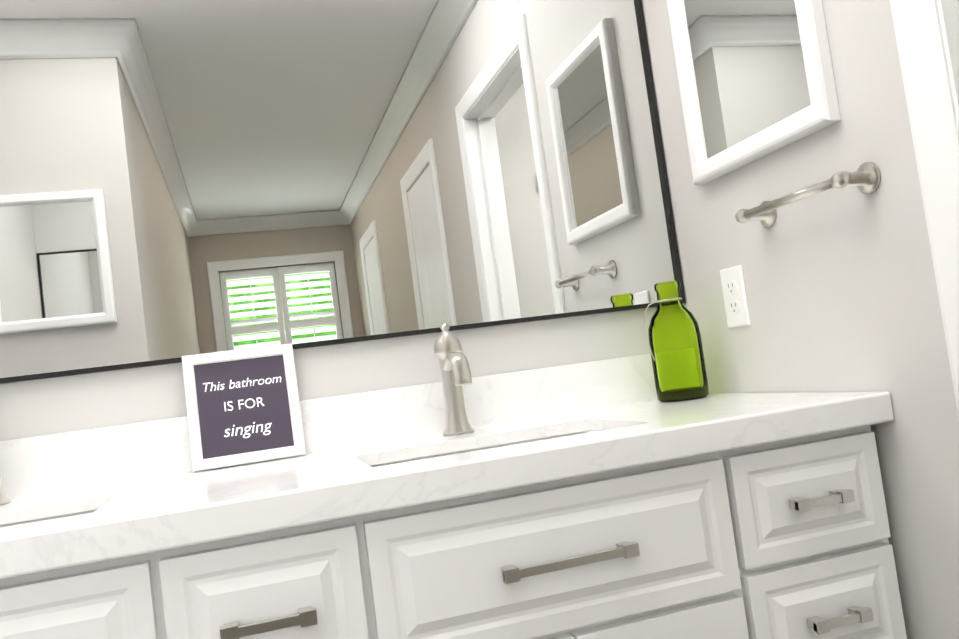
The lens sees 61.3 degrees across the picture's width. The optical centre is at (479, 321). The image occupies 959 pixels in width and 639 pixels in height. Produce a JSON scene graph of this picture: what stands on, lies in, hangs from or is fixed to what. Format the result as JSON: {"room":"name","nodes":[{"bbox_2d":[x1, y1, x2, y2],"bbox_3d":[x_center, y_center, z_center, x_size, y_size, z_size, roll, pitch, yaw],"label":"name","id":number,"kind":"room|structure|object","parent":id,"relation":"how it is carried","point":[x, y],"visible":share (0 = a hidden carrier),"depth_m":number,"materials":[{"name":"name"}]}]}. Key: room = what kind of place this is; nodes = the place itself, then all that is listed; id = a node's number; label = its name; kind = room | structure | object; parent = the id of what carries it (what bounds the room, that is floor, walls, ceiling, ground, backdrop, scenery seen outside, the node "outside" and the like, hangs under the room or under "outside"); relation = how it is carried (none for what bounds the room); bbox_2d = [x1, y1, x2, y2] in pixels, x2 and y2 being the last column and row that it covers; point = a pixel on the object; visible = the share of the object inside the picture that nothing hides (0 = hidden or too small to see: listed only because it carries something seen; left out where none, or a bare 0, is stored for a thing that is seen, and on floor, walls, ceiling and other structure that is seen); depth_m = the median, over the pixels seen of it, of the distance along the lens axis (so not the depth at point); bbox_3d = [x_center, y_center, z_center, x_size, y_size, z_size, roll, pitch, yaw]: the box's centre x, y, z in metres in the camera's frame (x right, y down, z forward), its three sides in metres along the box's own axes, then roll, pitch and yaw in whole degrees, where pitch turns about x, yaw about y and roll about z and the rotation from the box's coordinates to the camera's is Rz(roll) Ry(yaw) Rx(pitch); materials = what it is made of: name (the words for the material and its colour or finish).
{"room":"bathroom","nodes":[
{"label":"bathroom","id":0,"kind":"room"},
{"bbox_2d":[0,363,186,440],"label":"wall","id":1,"kind":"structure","parent":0,"point":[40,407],"depth_m":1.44,"materials":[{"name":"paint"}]},
{"bbox_2d":[293,332,441,400],"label":"wall","id":2,"kind":"structure","parent":0,"point":[372,365],"depth_m":1.58,"materials":[{"name":"paint"}]},
{"bbox_2d":[0,0,685,383],"bbox_3d":[-0.515,-0.334,1.527,1.908,0.808,0.014,-7,-3,-16],"label":"mirror","id":3,"kind":"object","parent":2,"relation":"attached to","point":[178,178],"visible":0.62,"depth_m":1.58,"materials":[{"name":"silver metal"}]},
{"bbox_2d":[449,304,689,376],"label":"wall","id":4,"kind":"structure","parent":0,"point":[499,349],"depth_m":1.70,"materials":[{"name":"paint"}]},
{"bbox_2d":[641,0,958,638],"bbox_3d":[0.788,-0.271,0.734,0.114,2.400,2.570,-7,-3,-16],"label":"wall","id":5,"kind":"structure","parent":0,"point":[841,290],"depth_m":1.27,"materials":[{"name":"paint"}]},
{"bbox_2d":[12,348,699,495],"bbox_3d":[-0.442,0.212,1.492,1.910,0.100,0.020,-7,-3,-16],"label":"backsplash","id":6,"kind":"structure","parent":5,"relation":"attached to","point":[80,458],"depth_m":1.55,"materials":[{"name":"white stone"}]},
{"bbox_2d":[720,265,749,327],"bbox_3d":[0.499,-0.047,1.589,0.007,0.118,0.072,-7,-3,-16],"label":"electrical outlet plate","id":7,"kind":"object","parent":5,"relation":"attached to","point":[734,296],"visible":1,"depth_m":1.58,"materials":[{"name":"white plastic"}]},
{"bbox_2d":[666,0,840,184],"bbox_3d":[0.468,-0.533,1.470,0.028,0.480,0.400,-7,-3,-16],"label":"medicine cabinet mirror","id":8,"kind":"object","parent":5,"relation":"attached to","point":[756,80],"visible":0.94,"depth_m":1.45,"materials":[{"name":"white mirror"}]},
{"bbox_2d":[735,162,880,226],"bbox_3d":[0.525,-0.202,1.337,0.064,0.048,0.298,-7,-3,-16],"label":"towel rail","id":9,"kind":"object","parent":5,"relation":"attached to","point":[865,178],"visible":1,"depth_m":1.25,"materials":[{"name":"silver metal"}]},
{"bbox_2d":[890,0,958,417],"bbox_3d":[0.808,-0.096,0.734,0.150,2.048,0.836,-7,-3,-16],"label":"door frame","id":10,"kind":"structure","parent":5,"relation":"attached to","point":[926,83],"depth_m":1.09,"materials":[{"name":"white"}]},
{"bbox_3d":[1.273,0.848,-0.654,4.250,0.100,5.550,-7,-3,-16],"label":"floor","id":11,"kind":"structure","parent":0,"visible":0},
{"bbox_2d":[0,396,906,638],"bbox_3d":[-0.306,0.680,1.198,1.898,0.855,0.568,-7,-3,-16],"label":"bathroom vanity","id":12,"kind":"object","parent":11,"relation":"on","point":[614,498],"depth_m":1.08,"materials":[{"name":"white wood"}]},
{"bbox_2d":[0,392,875,539],"bbox_3d":[-0.366,0.249,1.246,1.910,0.020,0.526,-7,-3,-16],"label":"countertop","id":13,"kind":"structure","parent":12,"relation":"on","point":[645,415],"depth_m":1.26,"materials":[{"name":"white stone"}]},
{"bbox_2d":[0,440,15,503],"bbox_3d":[-0.793,0.190,1.275,0.060,0.208,0.125,-7,-3,-16],"label":"faucet","id":14,"kind":"object","parent":13,"relation":"on","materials":[{"name":"silver metal"}]},
{"bbox_2d":[0,492,143,523],"bbox_3d":[-0.712,0.355,1.066,0.490,0.145,0.290,-7,-3,-16],"label":"sink","id":15,"kind":"object","parent":13,"relation":"in","point":[21,514],"depth_m":1.21,"materials":[{"name":"white ceramic"}]},
{"bbox_2d":[182,344,305,471],"bbox_3d":[-0.428,0.154,1.472,0.196,0.207,0.047,-7,-3,-16],"label":"sign frame","id":16,"kind":"object","parent":13,"relation":"on","point":[242,406],"visible":1,"depth_m":1.47,"materials":[{"name":"white"}]},
{"bbox_2d":[432,324,479,435],"bbox_3d":[-0.044,0.104,1.494,0.060,0.208,0.125,-7,-3,-16],"label":"faucet","id":17,"kind":"object","parent":13,"relation":"on","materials":[{"name":"silver metal"}]},
{"bbox_2d":[332,420,623,471],"bbox_3d":[0.036,0.269,1.285,0.490,0.145,0.290,-7,-3,-16],"label":"sink","id":18,"kind":"object","parent":13,"relation":"in","point":[581,425],"depth_m":1.39,"materials":[{"name":"white ceramic"}]},
{"bbox_2d":[645,280,708,401],"bbox_3d":[0.390,0.040,1.639,0.117,0.239,0.104,-7,-3,-16],"label":"bottle","id":19,"kind":"object","parent":13,"relation":"on","point":[684,393],"visible":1,"depth_m":1.62,"materials":[{"name":"green glass"}]}
]}

